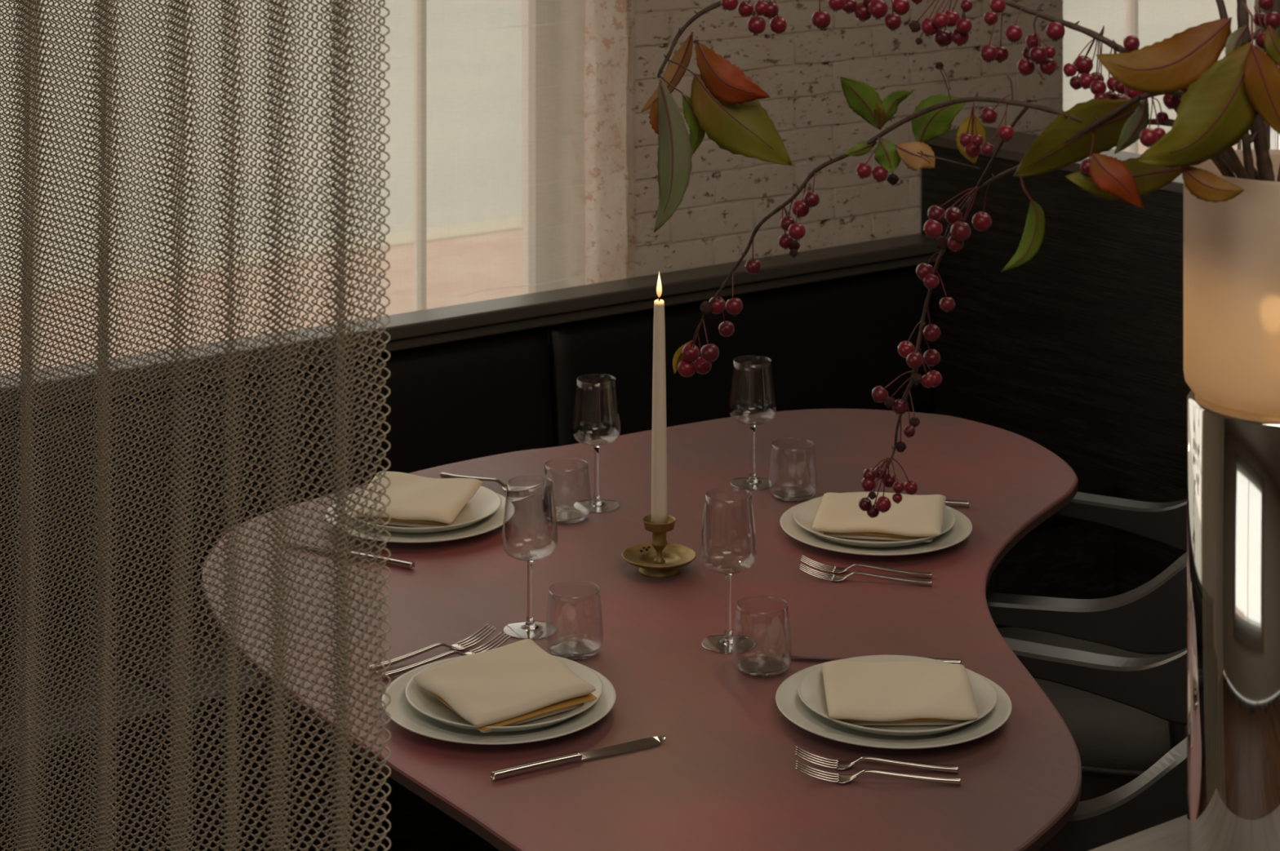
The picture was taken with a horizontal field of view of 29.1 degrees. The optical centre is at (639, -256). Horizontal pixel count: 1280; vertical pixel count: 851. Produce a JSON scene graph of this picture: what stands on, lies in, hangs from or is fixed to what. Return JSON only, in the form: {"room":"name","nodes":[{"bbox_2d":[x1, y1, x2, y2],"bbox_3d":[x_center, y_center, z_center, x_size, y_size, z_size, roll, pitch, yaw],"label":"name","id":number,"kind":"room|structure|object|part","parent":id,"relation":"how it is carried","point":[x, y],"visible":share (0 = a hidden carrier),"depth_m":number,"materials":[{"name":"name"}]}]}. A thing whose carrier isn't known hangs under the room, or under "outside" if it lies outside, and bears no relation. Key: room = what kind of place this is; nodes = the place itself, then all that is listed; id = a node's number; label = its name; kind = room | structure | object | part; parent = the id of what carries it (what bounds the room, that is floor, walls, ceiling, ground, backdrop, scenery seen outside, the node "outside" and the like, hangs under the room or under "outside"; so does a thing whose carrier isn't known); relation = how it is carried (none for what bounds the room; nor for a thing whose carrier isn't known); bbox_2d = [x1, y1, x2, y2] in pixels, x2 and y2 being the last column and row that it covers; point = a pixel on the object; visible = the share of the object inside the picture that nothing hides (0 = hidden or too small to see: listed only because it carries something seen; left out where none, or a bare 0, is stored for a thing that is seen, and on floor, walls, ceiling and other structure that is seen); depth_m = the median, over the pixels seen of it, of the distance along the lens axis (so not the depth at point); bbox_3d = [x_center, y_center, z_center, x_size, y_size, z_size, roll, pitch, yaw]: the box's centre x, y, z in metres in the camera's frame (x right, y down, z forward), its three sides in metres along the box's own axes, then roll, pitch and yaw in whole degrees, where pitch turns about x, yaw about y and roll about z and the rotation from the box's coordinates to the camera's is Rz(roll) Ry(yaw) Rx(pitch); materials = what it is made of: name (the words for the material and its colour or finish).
{"room":"restaurant dining room","nodes":[
{"label":"restaurant dining room","id":0,"kind":"room"},
{"bbox_2d":[635,0,1063,277],"bbox_3d":[-0.737,0.418,4.472,8.400,2.904,0.365,0,0,-36],"label":"wall","id":1,"kind":"structure","parent":0,"point":[800,68],"depth_m":5.03,"materials":[{"name":"brick"}]},
{"bbox_2d":[584,0,635,284],"bbox_3d":[-0.105,0.180,4.862,0.025,2.060,0.272,0,0,-40],"label":"window reveal","id":2,"kind":"structure","parent":1,"relation":"attached to","point":[609,24],"depth_m":4.80,"materials":[{"name":"paint"}]},
{"bbox_3d":[1.032,-1.105,1.997,8.400,0.150,6.450,0,0,-36],"label":"ceiling","id":3,"kind":"structure","parent":0,"visible":0},
{"bbox_2d":[0,0,391,850],"bbox_3d":[-0.557,0.411,2.453,0.086,2.880,1.400,0,0,-36],"label":"curtain","id":4,"kind":"object","parent":3,"relation":"hanging from","point":[28,755],"visible":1,"depth_m":2.25,"materials":[{"name":"brown metal"}]},
{"bbox_3d":[1.056,1.930,2.014,8.460,0.120,6.450,0,0,-36],"label":"floor","id":5,"kind":"structure","parent":0,"visible":0},
{"bbox_2d":[0,265,1116,850],"bbox_3d":[-0.909,1.474,3.765,4.096,0.792,0.584,0,0,-36],"label":"banquette","id":6,"kind":"object","parent":5,"relation":"on","point":[828,344],"visible":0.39,"depth_m":4.49,"materials":[{"name":"black leather"}]},
{"bbox_2d":[0,409,46,610],"bbox_3d":[-1.353,1.238,3.761,0.926,0.320,0.061,0,0,-36],"label":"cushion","id":7,"kind":"object","parent":6,"relation":"on","point":[3,601],"depth_m":3.98,"materials":[{"name":"black leather"}]},
{"bbox_2d":[0,613,180,797],"bbox_3d":[-1.183,1.436,3.523,0.924,0.072,0.510,0,0,-36],"label":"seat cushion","id":8,"kind":"object","parent":6,"relation":"on","point":[140,667],"depth_m":3.58,"materials":[{"name":"black leather"}]},
{"bbox_3d":[-1.084,1.643,3.324,1.096,0.335,0.030,0,0,-36],"label":"panel","id":9,"kind":"part","parent":6,"relation":"part of","materials":[{"name":"black wood"}]},
{"bbox_2d":[59,578,308,746],"bbox_3d":[-0.400,1.436,4.083,0.989,0.072,0.510,0,0,-36],"label":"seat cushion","id":10,"kind":"object","parent":6,"relation":"on","point":[255,682],"depth_m":3.77,"materials":[{"name":"black leather"}]},
{"bbox_2d":[42,325,553,600],"bbox_3d":[-0.570,1.238,4.321,0.991,0.320,0.061,0,0,-36],"label":"cushion","id":11,"kind":"object","parent":6,"relation":"on","point":[459,401],"depth_m":4.39,"materials":[{"name":"black leather"}]},
{"bbox_3d":[-0.222,1.643,3.940,1.016,0.335,0.030,0,0,-36],"label":"panel","id":12,"kind":"part","parent":6,"relation":"part of","materials":[{"name":"black leather"}]},
{"bbox_2d":[0,233,946,430],"bbox_3d":[-1.053,1.080,3.966,4.096,0.100,0.085,0,0,-36],"label":"window ledge","id":13,"kind":"object","parent":6,"relation":"on","point":[431,326],"visible":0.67,"depth_m":4.60,"materials":[{"name":"grey"}]},
{"bbox_2d":[549,265,933,447],"bbox_3d":[0.221,1.238,4.886,0.945,0.320,0.061,0,0,-36],"label":"cushion","id":14,"kind":"object","parent":6,"relation":"on","point":[828,344],"depth_m":4.87,"materials":[{"name":"black leather"}]},
{"bbox_3d":[0.550,1.643,4.491,0.872,0.335,0.030,0,0,-36],"label":"panel","id":15,"kind":"part","parent":6,"relation":"part of","materials":[{"name":"black wood"}]},
{"bbox_2d":[201,408,1081,850],"bbox_3d":[0.221,1.495,3.285,1.477,0.750,1.503,0,0,-36],"label":"dining table","id":16,"kind":"object","parent":5,"relation":"on","point":[723,777],"visible":0.72,"depth_m":3.12,"materials":[{"name":"brown wood"}]},
{"bbox_2d":[284,542,414,569],"bbox_3d":[-0.402,1.115,3.395,0.216,0.009,0.014,0,0,28],"label":"table knife","id":17,"kind":"object","parent":16,"relation":"on","point":[392,562],"visible":0.54,"depth_m":3.36,"materials":[{"name":"silver metal"}]},
{"bbox_3d":[-0.448,1.116,3.420,0.111,0.005,0.014,0,0,28],"label":"blade","id":18,"kind":"part","parent":17,"relation":"part of","materials":[{"name":"silver metal"}]},
{"bbox_3d":[-0.355,1.115,3.367,0.107,0.009,0.010,0,0,28],"label":"handle","id":19,"kind":"part","parent":17,"relation":"part of","materials":[{"name":"silver metal"}]},
{"bbox_2d":[325,493,515,543],"bbox_3d":[-0.315,1.111,3.538,0.271,0.018,0.271,0,0,-36],"label":"dinner plate","id":20,"kind":"object","parent":16,"relation":"on","point":[495,521],"visible":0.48,"depth_m":3.47,"materials":[{"name":"white ceramic"}]},
{"bbox_2d":[342,485,501,533],"bbox_3d":[-0.314,1.103,3.550,0.229,0.020,0.229,0,0,-36],"label":"plate","id":21,"kind":"object","parent":20,"relation":"on","point":[485,502],"visible":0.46,"depth_m":3.53,"materials":[{"name":"white ceramic"}]},
{"bbox_2d":[352,471,482,528],"bbox_3d":[-0.326,1.089,3.545,0.165,0.033,0.185,0,0,11],"label":"napkin","id":22,"kind":"object","parent":21,"relation":"on","point":[416,501],"visible":0.88,"depth_m":3.51,"materials":[{"name":"beige fabric"}]},
{"bbox_2d":[368,623,497,671],"bbox_3d":[-0.255,1.111,3.027,0.178,0.016,0.022,0,0,-38],"label":"fork","id":23,"kind":"object","parent":16,"relation":"on","point":[457,646],"visible":0.96,"depth_m":3.04,"materials":[{"name":"silver metal"}]},
{"bbox_3d":[-0.279,1.113,3.009,0.117,0.012,0.012,0,0,-38],"label":"handle","id":24,"kind":"part","parent":23,"relation":"part of","materials":[{"name":"silver metal"}]},
{"bbox_2d":[381,631,511,679],"bbox_3d":[-0.236,1.111,3.002,0.178,0.016,0.022,0,0,-37],"label":"fork","id":25,"kind":"object","parent":16,"relation":"on","point":[392,673],"visible":0.78,"depth_m":3.00,"materials":[{"name":"silver metal"}]},
{"bbox_3d":[-0.261,1.113,2.983,0.117,0.012,0.012,0,0,-37],"label":"handle","id":26,"kind":"part","parent":25,"relation":"part of","materials":[{"name":"silver metal"}]},
{"bbox_2d":[440,472,542,492],"bbox_3d":[-0.226,1.111,3.717,0.178,0.016,0.022,0,0,31],"label":"fork","id":27,"kind":"object","parent":16,"relation":"on","point":[515,489],"visible":0.94,"depth_m":3.71,"materials":[{"name":"silver metal"}]},
{"bbox_3d":[-0.253,1.113,3.732,0.117,0.012,0.012,0,0,31],"label":"handle","id":28,"kind":"part","parent":27,"relation":"part of","materials":[{"name":"silver metal"}]},
{"bbox_2d":[381,657,616,745],"bbox_3d":[-0.163,1.111,2.851,0.271,0.018,0.271,0,0,-36],"label":"dinner plate","id":29,"kind":"object","parent":16,"relation":"on","point":[402,713],"visible":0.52,"depth_m":2.79,"materials":[{"name":"white ceramic"}]},
{"bbox_2d":[404,653,603,732],"bbox_3d":[-0.157,1.103,2.854,0.229,0.020,0.229,0,0,-36],"label":"plate","id":30,"kind":"object","parent":29,"relation":"on","point":[417,696],"visible":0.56,"depth_m":2.82,"materials":[{"name":"white ceramic"}]},
{"bbox_2d":[413,639,596,733],"bbox_3d":[-0.155,1.088,2.843,0.179,0.035,0.167,0,0,-36],"label":"napkin","id":31,"kind":"object","parent":30,"relation":"on","point":[518,682],"visible":1,"depth_m":2.82,"materials":[{"name":"beige fabric"}]},
{"bbox_2d":[489,488,533,502],"bbox_3d":[-0.233,1.111,3.667,0.178,0.016,0.022,0,0,36],"label":"fork","id":32,"kind":"object","parent":16,"relation":"on","point":[512,500],"visible":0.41,"depth_m":3.63,"materials":[{"name":"silver metal"}]},
{"bbox_2d":[502,475,558,639],"bbox_3d":[-0.139,1.026,3.113,0.071,0.187,0.071,0,0,-26],"label":"wine glass","id":33,"kind":"object","parent":16,"relation":"on","point":[530,628],"visible":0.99,"depth_m":3.11,"materials":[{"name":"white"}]},
{"bbox_3d":[-0.139,1.072,3.113,0.033,0.091,0.033,0,0,-26],"label":"stem","id":34,"kind":"part","parent":33,"relation":"part of","materials":[{"name":"clear glass"}]},
{"bbox_2d":[502,475,558,560],"bbox_3d":[-0.139,0.980,3.113,0.071,0.095,0.071,0,0,-26],"label":"bowl","id":35,"kind":"object","parent":33,"relation":"on","point":[527,557],"depth_m":3.11,"materials":[{"name":"clear glass"}]},
{"bbox_2d":[541,458,591,524],"bbox_3d":[-0.106,1.080,3.561,0.072,0.080,0.072,0,0,-10],"label":"tumbler","id":36,"kind":"object","parent":16,"relation":"on","point":[566,517],"visible":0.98,"depth_m":3.56,"materials":[{"name":"clear glass"}]},
{"bbox_3d":[-0.106,1.117,3.561,0.059,0.005,0.059,0,0,-36],"label":"glass","id":37,"kind":"part","parent":36,"relation":"part of","materials":[{"name":"clear glass"}]},
{"bbox_2d":[544,581,603,661],"bbox_3d":[-0.081,1.080,3.034,0.072,0.080,0.072,0,0,41],"label":"tumbler","id":38,"kind":"object","parent":16,"relation":"on","point":[571,656],"visible":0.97,"depth_m":3.03,"materials":[{"name":"clear glass"}]},
{"bbox_3d":[-0.081,1.117,3.034,0.059,0.005,0.059,0,0,-45],"label":"glass","id":39,"kind":"part","parent":38,"relation":"part of","materials":[{"name":"clear glass"}]},
{"bbox_2d":[490,735,666,780],"bbox_3d":[-0.064,1.115,2.712,0.216,0.009,0.015,0,0,-29],"label":"table knife","id":40,"kind":"object","parent":16,"relation":"on","point":[646,743],"visible":1,"depth_m":2.71,"materials":[{"name":"silver metal"}]},
{"bbox_3d":[-0.113,1.115,2.688,0.107,0.009,0.010,0,0,-29],"label":"handle","id":41,"kind":"part","parent":40,"relation":"part of","materials":[{"name":"silver metal"}]},
{"bbox_3d":[-0.018,1.116,2.738,0.111,0.005,0.014,0,0,-29],"label":"blade","id":42,"kind":"part","parent":40,"relation":"part of","materials":[{"name":"silver metal"}]},
{"bbox_2d":[572,373,620,512],"bbox_3d":[-0.064,1.026,3.620,0.071,0.187,0.071,0,0,24],"label":"wine glass","id":43,"kind":"object","parent":16,"relation":"on","point":[597,504],"visible":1,"depth_m":3.62,"materials":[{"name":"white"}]},
{"bbox_3d":[-0.064,1.072,3.620,0.033,0.091,0.033,0,0,24],"label":"stem","id":44,"kind":"part","parent":43,"relation":"part of","materials":[{"name":"clear glass"}]},
{"bbox_2d":[572,373,620,445],"bbox_3d":[-0.064,0.980,3.620,0.071,0.095,0.071,0,0,24],"label":"bowl","id":45,"kind":"object","parent":43,"relation":"on","point":[596,442],"depth_m":3.62,"materials":[{"name":"clear glass"}]},
{"bbox_2d":[622,515,696,577],"bbox_3d":[0.026,1.085,3.337,0.102,0.070,0.102,0,0,-36],"label":"candlestick","id":46,"kind":"object","parent":16,"relation":"on","point":[658,558],"visible":1,"depth_m":3.33,"materials":[{"name":"gold metal"}]},
{"bbox_2d":[651,271,666,524],"bbox_3d":[0.026,0.887,3.337,0.022,0.346,0.022,0,0,-36],"label":"candle","id":47,"kind":"object","parent":46,"relation":"on","point":[659,434],"visible":1,"depth_m":3.33,"materials":[{"name":"beige wax"}]},
{"bbox_3d":[0.026,1.079,3.337,0.046,0.058,0.046,0,0,-36],"label":"stem","id":48,"kind":"part","parent":46,"relation":"part of","materials":[{"name":"gold metal"}]},
{"bbox_3d":[0.026,1.103,3.337,0.102,0.012,0.102,0,0,-36],"label":"dish","id":49,"kind":"part","parent":46,"relation":"part of","materials":[{"name":"gold metal"}]},
{"bbox_2d":[699,487,756,653],"bbox_3d":[0.110,1.026,3.065,0.071,0.187,0.071,0,0,-36],"label":"wine glass","id":50,"kind":"object","parent":16,"relation":"on","point":[724,641],"visible":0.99,"depth_m":3.06,"materials":[{"name":"clear glass"}]},
{"bbox_3d":[0.110,1.072,3.065,0.033,0.091,0.033,0,0,-36],"label":"stem","id":51,"kind":"part","parent":50,"relation":"part of","materials":[{"name":"clear glass"}]},
{"bbox_2d":[699,487,756,574],"bbox_3d":[0.110,0.980,3.065,0.071,0.095,0.071,0,0,-36],"label":"bowl","id":52,"kind":"object","parent":50,"relation":"on","point":[726,571],"depth_m":3.06,"materials":[{"name":"clear glass"}]},
{"bbox_2d":[728,355,776,490],"bbox_3d":[0.171,1.026,3.730,0.071,0.187,0.071,0,0,14],"label":"wine glass","id":53,"kind":"object","parent":16,"relation":"on","point":[753,482],"visible":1,"depth_m":3.73,"materials":[{"name":"clear glass"}]},
{"bbox_2d":[728,355,776,425],"bbox_3d":[0.171,0.980,3.730,0.071,0.095,0.071,0,0,14],"label":"bowl","id":54,"kind":"object","parent":53,"relation":"on","point":[752,422],"depth_m":3.73,"materials":[{"name":"clear glass"}]},
{"bbox_3d":[0.171,1.072,3.730,0.033,0.091,0.033,0,0,14],"label":"stem","id":55,"kind":"part","parent":53,"relation":"part of","materials":[{"name":"clear glass"}]},
{"bbox_2d":[732,595,791,678],"bbox_3d":[0.148,1.080,2.980,0.072,0.080,0.072,0,0,-36],"label":"tumbler","id":56,"kind":"object","parent":16,"relation":"on","point":[760,673],"visible":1,"depth_m":2.98,"materials":[{"name":"clear glass"}]},
{"bbox_3d":[0.148,1.117,2.980,0.059,0.005,0.059,0,0,-9],"label":"glass","id":57,"kind":"part","parent":56,"relation":"part of","materials":[{"name":"clear glass"}]},
{"bbox_2d":[768,437,817,502],"bbox_3d":[0.227,1.080,3.663,0.072,0.080,0.072,0,0,3],"label":"tumbler","id":58,"kind":"object","parent":16,"relation":"on","point":[789,495],"visible":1,"depth_m":3.66,"materials":[{"name":"clear glass"}]},
{"bbox_3d":[0.227,1.117,3.663,0.059,0.005,0.059,0,0,-1],"label":"glass","id":59,"kind":"part","parent":58,"relation":"part of","materials":[{"name":"clear glass"}]},
{"bbox_2d":[797,563,932,586],"bbox_3d":[0.300,1.111,3.293,0.178,0.016,0.022,0,0,11],"label":"fork","id":60,"kind":"object","parent":16,"relation":"on","point":[819,575],"visible":1,"depth_m":3.29,"materials":[{"name":"silver metal"}]},
{"bbox_3d":[0.331,1.113,3.287,0.117,0.012,0.012,0,0,11],"label":"handle","id":61,"kind":"part","parent":60,"relation":"part of","materials":[{"name":"silver metal"}]},
{"bbox_2d":[799,555,932,578],"bbox_3d":[0.304,1.111,3.325,0.178,0.016,0.022,0,0,12],"label":"fork","id":62,"kind":"object","parent":16,"relation":"on","point":[820,566],"visible":1,"depth_m":3.32,"materials":[{"name":"silver metal"}]},
{"bbox_3d":[0.334,1.113,3.318,0.117,0.012,0.012,0,0,12],"label":"handle","id":63,"kind":"part","parent":62,"relation":"part of","materials":[{"name":"silver metal"}]},
{"bbox_2d":[782,654,960,664],"bbox_3d":[0.282,1.115,3.003,0.216,0.009,0.014,0,0,7],"label":"table knife","id":64,"kind":"object","parent":16,"relation":"on","point":[957,661],"visible":0.4,"depth_m":3.00,"materials":[{"name":"silver metal"}]},
{"bbox_3d":[0.230,1.116,3.010,0.111,0.005,0.014,0,0,6],"label":"blade","id":65,"kind":"part","parent":64,"relation":"part of","materials":[{"name":"silver metal"}]},
{"bbox_3d":[0.336,1.115,2.995,0.107,0.009,0.010,0,0,6],"label":"handle","id":66,"kind":"part","parent":64,"relation":"part of","materials":[{"name":"silver metal"}]},
{"bbox_2d":[793,746,958,773],"bbox_3d":[0.258,1.111,2.692,0.178,0.016,0.022,0,0,7],"label":"fork","id":67,"kind":"object","parent":16,"relation":"on","point":[829,763],"visible":1,"depth_m":2.69,"materials":[{"name":"silver metal"}]},
{"bbox_3d":[0.288,1.113,2.688,0.117,0.012,0.012,0,0,7],"label":"handle","id":68,"kind":"part","parent":67,"relation":"part of","materials":[{"name":"silver metal"}]},
{"bbox_2d":[779,502,972,555],"bbox_3d":[0.334,1.111,3.485,0.271,0.018,0.271,0,0,-36],"label":"dinner plate","id":69,"kind":"object","parent":16,"relation":"on","point":[962,529],"visible":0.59,"depth_m":3.42,"materials":[{"name":"white ceramic"}]},
{"bbox_2d":[793,492,955,547],"bbox_3d":[0.332,1.103,3.488,0.229,0.020,0.229,0,0,-36],"label":"plate","id":70,"kind":"object","parent":69,"relation":"on","point":[804,515],"visible":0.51,"depth_m":3.45,"materials":[{"name":"white ceramic"}]},
{"bbox_2d":[812,492,946,542],"bbox_3d":[0.340,1.092,3.485,0.178,0.028,0.172,0,0,9],"label":"napkin","id":71,"kind":"object","parent":70,"relation":"on","point":[838,515],"visible":0.97,"depth_m":3.44,"materials":[{"name":"beige fabric"}]},
{"bbox_2d":[794,760,960,785],"bbox_3d":[0.256,1.111,2.658,0.178,0.016,0.022,0,0,5],"label":"fork","id":72,"kind":"object","parent":16,"relation":"on","point":[829,777],"visible":1,"depth_m":2.65,"materials":[{"name":"silver metal"}]},
{"bbox_3d":[0.287,1.113,2.655,0.117,0.012,0.012,0,0,5],"label":"handle","id":73,"kind":"part","parent":72,"relation":"part of","materials":[{"name":"silver metal"}]},
{"bbox_2d":[775,659,1012,749],"bbox_3d":[0.292,1.111,2.840,0.271,0.018,0.271,0,0,-36],"label":"dinner plate","id":74,"kind":"object","parent":16,"relation":"on","point":[788,702],"visible":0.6,"depth_m":2.77,"materials":[{"name":"white ceramic"}]},
{"bbox_2d":[797,655,997,736],"bbox_3d":[0.297,1.103,2.843,0.229,0.020,0.229,0,0,-36],"label":"plate","id":75,"kind":"object","parent":74,"relation":"on","point":[811,689],"visible":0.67,"depth_m":2.84,"materials":[{"name":"white ceramic"}]},
{"bbox_2d":[822,661,978,725],"bbox_3d":[0.297,1.093,2.835,0.174,0.027,0.161,0,0,-1],"label":"napkin","id":76,"kind":"object","parent":75,"relation":"on","point":[908,693],"visible":1,"depth_m":2.81,"materials":[{"name":"beige fabric"}]},
{"bbox_2d":[822,495,968,506],"bbox_3d":[0.377,1.115,3.635,0.216,0.009,0.014,0,0,10],"label":"table knife","id":77,"kind":"object","parent":16,"relation":"on","point":[948,503],"visible":0.33,"depth_m":3.61,"materials":[{"name":"silver metal"}]},
{"bbox_3d":[0.430,1.115,3.623,0.107,0.009,0.010,0,0,10],"label":"handle","id":78,"kind":"part","parent":77,"relation":"part of","materials":[{"name":"silver metal"}]},
{"bbox_2d":[921,125,1191,595],"bbox_3d":[1.123,1.345,4.598,0.182,1.050,1.586,0,0,-36],"label":"wall","id":79,"kind":"structure","parent":5,"relation":"on","point":[1075,350],"depth_m":4.83,"materials":[{"name":"black wood"}]},
{"bbox_2d":[986,492,1186,801],"bbox_3d":[0.670,1.466,3.639,0.543,0.812,0.582,0,0,22],"label":"armchair","id":80,"kind":"object","parent":5,"relation":"on","point":[1116,743],"visible":0.24,"depth_m":3.43,"materials":[{"name":"grey wood"}]},
{"bbox_3d":[0.545,1.540,3.970,0.067,0.661,0.042,0,0,22],"label":"leg","id":81,"kind":"part","parent":80,"relation":"part of","materials":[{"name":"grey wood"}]},
{"bbox_3d":[0.655,1.405,3.645,0.444,0.071,0.445,0,0,22],"label":"seat","id":82,"kind":"part","parent":80,"relation":"part of","materials":[{"name":"grey leather"}]},
{"bbox_3d":[0.683,1.154,3.634,0.514,0.187,0.582,0,0,22],"label":"arm and rail","id":83,"kind":"part","parent":80,"relation":"part of","materials":[{"name":"grey wood"}]},
{"bbox_3d":[0.655,1.464,3.645,0.413,0.043,0.414,0,0,22],"label":"seat frame","id":84,"kind":"part","parent":80,"relation":"part of","materials":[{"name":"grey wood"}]},
{"bbox_3d":[0.780,1.526,3.368,0.139,0.693,0.041,0,0,33],"label":"leg","id":85,"kind":"part","parent":80,"relation":"part of","materials":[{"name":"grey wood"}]},
{"bbox_2d":[1002,637,1186,850],"bbox_3d":[0.505,1.466,2.980,0.543,0.812,0.582,0,0,20],"label":"armchair","id":86,"kind":"object","parent":5,"relation":"on","point":[1157,686],"visible":0.2,"depth_m":3.13,"materials":[{"name":"black leather"}]},
{"bbox_2d":[1088,814,1186,850],"bbox_3d":[1.181,1.395,2.399,1.890,0.950,0.372,0,0,-36],"label":"table","id":87,"kind":"object","parent":5,"relation":"on","point":[1170,836],"visible":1,"depth_m":2.07,"materials":[{"name":"grey wood"}]},
{"bbox_2d":[1183,149,1279,850],"bbox_3d":[0.523,0.631,2.000,0.160,0.578,0.160,0,0,-36],"label":"lamp","id":88,"kind":"object","parent":87,"relation":"on","point":[1232,246],"visible":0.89,"depth_m":1.95,"materials":[{"name":"silver metal"}]},
{"bbox_2d":[640,0,1257,232],"bbox_3d":[0.254,0.276,2.143,0.581,0.338,0.065,0,0,30],"label":"branch","id":89,"kind":"object","parent":88,"relation":"in","point":[723,104],"visible":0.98,"depth_m":2.24,"materials":[{"name":"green plant"}]},
{"bbox_2d":[672,62,1240,377],"bbox_3d":[0.252,0.443,2.165,0.601,0.331,0.077,0,0,40],"label":"branch","id":90,"kind":"object","parent":88,"relation":"in","point":[933,117],"visible":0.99,"depth_m":2.19,"materials":[{"name":"brown plant"}]},
{"bbox_2d":[827,0,1279,177],"bbox_3d":[0.322,0.283,2.031,0.394,0.198,0.140,0,0,32],"label":"branch","id":91,"kind":"object","parent":88,"relation":"in","point":[1170,65],"visible":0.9,"depth_m":2.04,"materials":[{"name":"brown plant"}]},
{"bbox_2d":[858,89,1249,519],"bbox_3d":[0.318,0.499,2.113,0.142,0.449,0.437,0,0,-40],"label":"branch","id":92,"kind":"object","parent":88,"relation":"in","point":[1108,124],"visible":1,"depth_m":2.08,"materials":[{"name":"brown plant"}]},
{"bbox_2d":[1137,0,1279,202],"bbox_3d":[0.489,0.260,1.944,0.092,0.313,0.228,0,0,42],"label":"branch","id":93,"kind":"object","parent":88,"relation":"in","point":[1233,98],"visible":0.91,"depth_m":1.89,"materials":[{"name":"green plant"}]},
{"bbox_3d":[0.523,0.435,2.000,0.160,0.187,0.160,0,0,-36],"label":"frosted glass","id":94,"kind":"part","parent":88,"relation":"part of","materials":[{"name":"white glass"}]},
{"bbox_2d":[1237,0,1279,150],"bbox_3d":[0.871,0.420,3.300,0.150,2.899,0.150,0,0,-36],"label":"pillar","id":95,"kind":"structure","parent":5,"relation":"on","point":[1273,137],"depth_m":3.25,"materials":[{"name":"white paint"}]},
{"bbox_3d":[-0.985,-0.820,4.206,2.184,0.011,0.012,0,0,-36],"label":"curtain rod","id":96,"kind":"object","parent":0,"visible":0},
{"bbox_2d":[0,0,585,375],"bbox_3d":[-0.983,0.220,4.211,2.174,2.060,0.030,0,0,-36],"label":"window","id":97,"kind":"structure","parent":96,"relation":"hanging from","point":[486,184],"depth_m":4.62,"materials":[{"name":"glass"}]},
{"bbox_3d":[1.291,-0.820,5.832,1.018,0.011,0.012,0,0,-36],"label":"curtain rod","id":98,"kind":"object","parent":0,"visible":0},
{"bbox_2d":[1062,0,1237,154],"bbox_3d":[1.290,0.220,5.831,0.999,2.060,0.004,0,0,-36],"label":"window","id":99,"kind":"structure","parent":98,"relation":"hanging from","point":[1151,21],"depth_m":5.72,"materials":[{"name":"glass"}]}
]}

